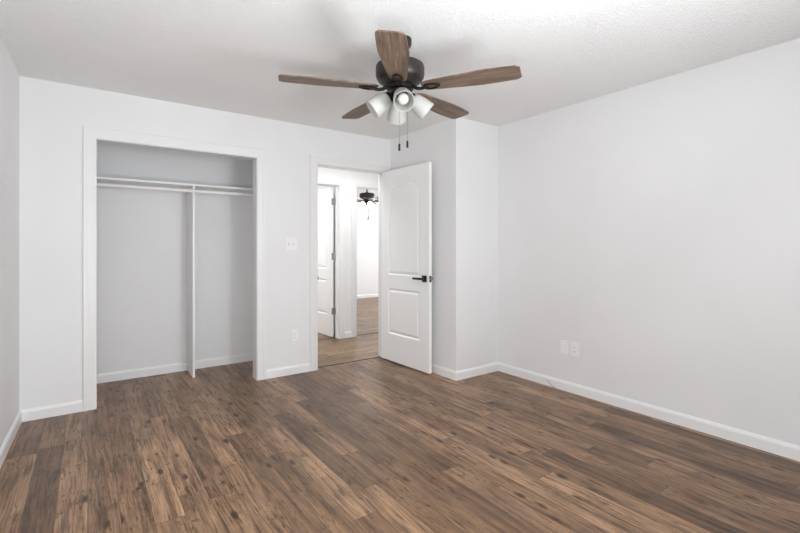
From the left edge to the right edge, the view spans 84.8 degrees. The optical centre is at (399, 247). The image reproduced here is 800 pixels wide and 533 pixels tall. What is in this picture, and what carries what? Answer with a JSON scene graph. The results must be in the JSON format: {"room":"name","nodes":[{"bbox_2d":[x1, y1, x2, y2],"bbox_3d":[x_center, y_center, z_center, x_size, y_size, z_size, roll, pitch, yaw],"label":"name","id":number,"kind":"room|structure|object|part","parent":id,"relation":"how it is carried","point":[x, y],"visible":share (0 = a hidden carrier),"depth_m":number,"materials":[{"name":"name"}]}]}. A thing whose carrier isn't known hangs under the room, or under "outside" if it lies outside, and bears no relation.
{"room":"empty bedroom","nodes":[
{"label":"empty bedroom","id":0,"kind":"room"},
{"bbox_2d":[0,37,18,446],"bbox_3d":[-1.721,0.010,1.567,0.120,2.440,5.294,0,0,-34],"label":"wall","id":1,"kind":"structure","parent":0,"point":[9,76],"depth_m":2.73,"materials":[{"name":"paint"}]},
{"bbox_2d":[0,410,21,467],"bbox_3d":[-1.461,1.188,1.304,0.014,0.084,4.321,0,0,-34],"label":"baseboard","id":2,"kind":"structure","parent":1,"relation":"attached to","point":[7,442],"depth_m":2.70,"materials":[{"name":"paint"}]},
{"bbox_2d":[97,182,252,196],"bbox_3d":[-2.178,-0.537,4.007,1.892,0.060,0.060,0,0,-35],"label":"clothes rod","id":3,"kind":"object","parent":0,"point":[98,184],"visible":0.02,"depth_m":4.04,"materials":[{"name":"paint"}]},
{"bbox_2d":[97,142,252,373],"bbox_3d":[-2.377,0.010,4.287,1.892,2.440,0.100,0,0,-35],"label":"wall","id":4,"kind":"structure","parent":0,"point":[142,234],"depth_m":4.29,"materials":[{"name":"paint"}]},
{"bbox_2d":[97,176,252,192],"bbox_3d":[-2.259,-0.595,4.122,1.892,0.020,0.305,0,0,-35],"label":"closet shelf","id":5,"kind":"object","parent":4,"relation":"attached to","point":[112,180],"visible":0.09,"depth_m":4.13,"materials":[{"name":"paint"}]},
{"bbox_2d":[97,353,252,383],"bbox_3d":[-2.165,1.188,3.989,1.892,0.084,0.630,0,0,-35],"label":"baseboard","id":6,"kind":"structure","parent":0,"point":[176,367],"depth_m":4.28,"materials":[{"name":"paint"}]},
{"bbox_2d":[19,76,390,409],"bbox_3d":[-0.523,0.010,4.700,5.392,2.440,0.120,0,0,-35],"label":"wall","id":7,"kind":"structure","parent":0,"point":[53,116],"depth_m":3.28,"materials":[{"name":"paint"}]},
{"bbox_2d":[20,363,309,421],"bbox_3d":[-1.787,1.188,3.716,2.191,0.084,0.014,0,0,-35],"label":"baseboard","id":8,"kind":"structure","parent":7,"relation":"attached to","point":[30,414],"depth_m":3.24,"materials":[{"name":"paint"}]},
{"bbox_2d":[83,126,265,410],"bbox_3d":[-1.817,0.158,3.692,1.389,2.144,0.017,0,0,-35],"label":"trim","id":9,"kind":"structure","parent":7,"relation":"attached to","point":[90,134],"depth_m":3.33,"materials":[{"name":"paint"}]},
{"bbox_2d":[285,238,296,249],"bbox_3d":[-1.050,-0.032,4.236,0.116,0.118,0.023,0,0,-35],"label":"light switch","id":10,"kind":"object","parent":7,"relation":"attached to","point":[290,243],"visible":1,"depth_m":4.24,"materials":[{"name":"plastic"}]},
{"bbox_2d":[291,329,297,341],"bbox_3d":[-1.026,0.858,4.263,0.070,0.115,0.008,0,0,-35],"label":"outlet","id":11,"kind":"object","parent":7,"relation":"attached to","point":[294,333],"visible":1,"depth_m":4.26,"materials":[{"name":"plastic"}]},
{"bbox_2d":[310,155,390,370],"bbox_3d":[-0.536,0.153,4.691,0.977,2.153,0.154,0,0,-35],"label":"trim","id":12,"kind":"structure","parent":7,"relation":"attached to","point":[315,160],"depth_m":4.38,"materials":[{"name":"paint"}]},
{"bbox_2d":[318,185,334,333],"bbox_3d":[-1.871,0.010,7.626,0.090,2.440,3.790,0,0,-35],"label":"door frame","id":13,"kind":"structure","parent":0,"point":[319,186],"depth_m":6.26,"materials":[{"name":"paint"}]},
{"bbox_2d":[318,167,377,331],"bbox_3d":[-0.414,0.010,6.264,3.600,2.440,0.120,0,0,-35],"label":"wall","id":14,"kind":"structure","parent":0,"point":[346,175],"depth_m":5.97,"materials":[{"name":"paint"}]},
{"bbox_2d":[318,187,335,336],"bbox_3d":[-1.176,0.196,6.264,0.101,2.045,0.831,0,0,-40],"label":"door","id":15,"kind":"structure","parent":14,"relation":"in","point":[326,201],"depth_m":6.10,"materials":[{"name":"paint"}]},
{"bbox_2d":[318,177,344,338],"bbox_3d":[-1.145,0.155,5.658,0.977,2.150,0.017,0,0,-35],"label":"trim","id":16,"kind":"structure","parent":14,"relation":"attached to","point":[321,180],"depth_m":5.91,"materials":[{"name":"paint"}]},
{"bbox_2d":[345,331,351,337],"bbox_3d":[-0.376,1.188,6.209,3.400,0.084,0.014,0,0,-35],"label":"baseboard","id":17,"kind":"structure","parent":14,"relation":"attached to","point":[348,334],"depth_m":5.97,"materials":[{"name":"paint"}]},
{"bbox_2d":[351,180,377,336],"bbox_3d":[-0.265,0.155,6.286,0.980,2.150,0.017,0,0,-35],"label":"trim","id":18,"kind":"structure","parent":14,"relation":"attached to","point":[354,184],"depth_m":6.02,"materials":[{"name":"paint"}]},
{"bbox_2d":[357,187,377,189],"bbox_3d":[-0.304,0.189,6.342,0.846,2.083,0.120,0,0,-35],"label":"trim","id":19,"kind":"structure","parent":14,"relation":"attached to","point":[357,187],"depth_m":6.19,"materials":[{"name":"paint"}]},
{"bbox_2d":[357,197,377,294],"bbox_3d":[-2.034,0.010,9.912,7.200,2.440,0.120,0,0,-35],"label":"wall","id":20,"kind":"structure","parent":0,"point":[367,229],"depth_m":10.72,"materials":[{"name":"paint"}]},
{"bbox_2d":[357,294,377,298],"bbox_3d":[-1.038,1.188,10.539,4.650,0.084,0.014,0,0,-35],"label":"baseboard","id":21,"kind":"structure","parent":20,"relation":"attached to","point":[365,295],"depth_m":10.70,"materials":[{"name":"paint"}]},
{"bbox_2d":[0,297,799,532],"bbox_3d":[0.286,1.280,5.713,8.300,0.100,9.710,0,0,-35],"label":"floor","id":22,"kind":"structure","parent":0,"point":[374,445],"depth_m":2.50,"materials":[{"name":"brown wood"}]},
{"bbox_2d":[187,186,194,377],"bbox_3d":[-2.038,0.323,4.265,0.019,1.814,0.300,0,0,-35],"label":"divider panel","id":23,"kind":"object","parent":22,"relation":"on","point":[190,196],"visible":0.94,"depth_m":4.19,"materials":[{"name":"paint"}]},
{"bbox_2d":[318,356,379,367],"bbox_3d":[-0.542,1.228,4.699,0.783,0.004,0.018,0,0,-35],"label":"floor strip","id":24,"kind":"object","parent":22,"relation":"on","point":[379,356],"visible":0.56,"depth_m":4.68,"materials":[{"name":"brown wood"}]},
{"bbox_2d":[0,0,799,197],"bbox_3d":[0.286,-1.260,5.713,8.300,0.100,9.710,0,0,-35],"label":"ceiling","id":25,"kind":"structure","parent":0,"point":[222,55],"depth_m":2.62,"materials":[{"name":"white paint"}]},
{"bbox_2d":[357,189,377,218],"bbox_3d":[-0.620,-0.864,8.349,1.328,0.693,1.264,0,0,7],"label":"ceiling fan","id":26,"kind":"object","parent":25,"relation":"hanging from","point":[368,198],"visible":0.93,"depth_m":8.21,"materials":[{"name":"brown metal"}]},
{"bbox_3d":[-0.723,-0.788,8.220,0.117,0.146,0.150,0,0,43],"label":"lamp shade","id":27,"kind":"part","parent":26,"relation":"part of","materials":[{"name":"white glass"}]},
{"bbox_3d":[-0.547,-0.788,8.202,0.150,0.146,0.117,0,0,43],"label":"lamp shade","id":28,"kind":"part","parent":26,"relation":"part of","materials":[{"name":"white glass"}]},
{"bbox_2d":[278,30,521,150],"bbox_3d":[0.032,-0.881,2.589,1.328,0.658,1.264,0,0,40],"label":"ceiling fan","id":29,"kind":"object","parent":25,"relation":"hanging from","point":[399,73],"visible":1,"depth_m":2.45,"materials":[{"name":"brown wood"}]},
{"bbox_3d":[-0.396,-0.923,2.449,0.547,0.008,0.152,0,7,-14],"label":"blade","id":30,"kind":"part","parent":29,"relation":"part of","materials":[{"name":"brown wood"}]},
{"bbox_3d":[-0.218,-0.923,2.895,0.152,0.008,0.547,-8,4,-32],"label":"blade","id":31,"kind":"part","parent":29,"relation":"part of","materials":[{"name":"brown wood"}]},
{"bbox_3d":[-0.123,-0.823,2.529,0.150,0.146,0.117,0,0,-2],"label":"lamp shade","id":32,"kind":"part","parent":29,"relation":"part of","materials":[{"name":"white glass"}]},
{"bbox_3d":[-0.066,-0.870,2.542,0.068,0.065,0.069,0,0,40],"label":"lamp arm","id":33,"kind":"part","parent":29,"relation":"part of","materials":[{"name":"black metal"}]},
{"bbox_3d":[-0.026,-0.923,2.142,0.152,0.008,0.547,7,0,4],"label":"blade","id":34,"kind":"part","parent":29,"relation":"part of","materials":[{"name":"brown wood"}]},
{"bbox_3d":[-0.021,-0.823,2.674,0.117,0.146,0.150,0,0,-2],"label":"lamp shade","id":35,"kind":"part","parent":29,"relation":"part of","materials":[{"name":"white glass"}]},
{"bbox_3d":[-0.004,-0.721,2.510,0.003,0.254,0.014,0,0,4],"label":"pull chain","id":36,"kind":"part","parent":29,"relation":"part of","materials":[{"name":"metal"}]},
{"bbox_3d":[0.011,-0.835,2.436,0.064,0.084,0.090,0,0,-29],"label":"bulb","id":37,"kind":"part","parent":29,"relation":"part of","materials":[{"name":"white glass"}]},
{"bbox_3d":[0.022,-0.823,2.427,0.117,0.146,0.150,0,0,-2],"label":"lamp shade","id":38,"kind":"part","parent":29,"relation":"part of","materials":[{"name":"white glass"}]},
{"bbox_3d":[0.038,-0.737,2.568,0.015,0.222,0.004,0,0,-22],"label":"pull chain","id":39,"kind":"part","parent":29,"relation":"part of","materials":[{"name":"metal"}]},
{"bbox_3d":[0.123,-0.823,2.572,0.150,0.146,0.117,0,0,-2],"label":"lamp shade","id":40,"kind":"part","parent":29,"relation":"part of","materials":[{"name":"white glass"}]},
{"bbox_3d":[0.261,-0.923,2.865,0.152,0.008,0.547,-9,-6,39],"label":"blade","id":41,"kind":"part","parent":29,"relation":"part of","materials":[{"name":"brown wood"}]},
{"bbox_3d":[0.380,-0.923,2.400,0.547,0.008,0.152,0,-7,22],"label":"blade","id":42,"kind":"part","parent":29,"relation":"part of","materials":[{"name":"brown wood"}]},
{"bbox_2d":[382,162,432,373],"bbox_3d":[0.052,0.195,4.547,0.159,2.047,0.818,0,0,-37],"label":"door","id":43,"kind":"structure","parent":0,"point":[407,277],"depth_m":4.50,"materials":[{"name":"paint"}]},
{"bbox_3d":[0.189,0.305,4.288,0.062,0.064,0.150,0,0,-37],"label":"handle","id":44,"kind":"part","parent":43,"relation":"part of","materials":[{"name":"black metal"}]},
{"bbox_2d":[391,118,497,370],"bbox_3d":[0.488,0.010,4.690,0.688,2.440,1.070,0,0,-35],"label":"wall","id":45,"kind":"structure","parent":0,"point":[463,153],"depth_m":4.21,"materials":[{"name":"paint"}]},
{"bbox_2d":[498,38,799,445],"bbox_3d":[2.008,0.010,3.048,0.120,2.440,3.370,0,0,-35],"label":"wall","id":46,"kind":"structure","parent":0,"point":[652,228],"depth_m":3.10,"materials":[{"name":"paint"}]},
{"bbox_2d":[561,340,567,354],"bbox_3d":[1.414,0.858,3.771,0.007,0.115,0.070,0,0,-35],"label":"wall plate","id":47,"kind":"object","parent":46,"relation":"attached to","point":[564,344],"visible":1,"depth_m":3.77,"materials":[{"name":"plastic"}]},
{"bbox_2d":[571,342,577,356],"bbox_3d":[1.472,0.859,3.691,0.008,0.115,0.070,0,0,-35],"label":"outlet","id":48,"kind":"object","parent":46,"relation":"attached to","point":[574,346],"visible":1,"depth_m":3.69,"materials":[{"name":"plastic"}]},
{"bbox_2d":[432,362,799,461],"bbox_3d":[1.382,1.188,3.321,0.582,0.084,4.303,0,0,-35],"label":"baseboard","id":49,"kind":"structure","parent":46,"relation":"attached to","point":[791,451],"depth_m":3.22,"materials":[{"name":"paint"}]}
]}

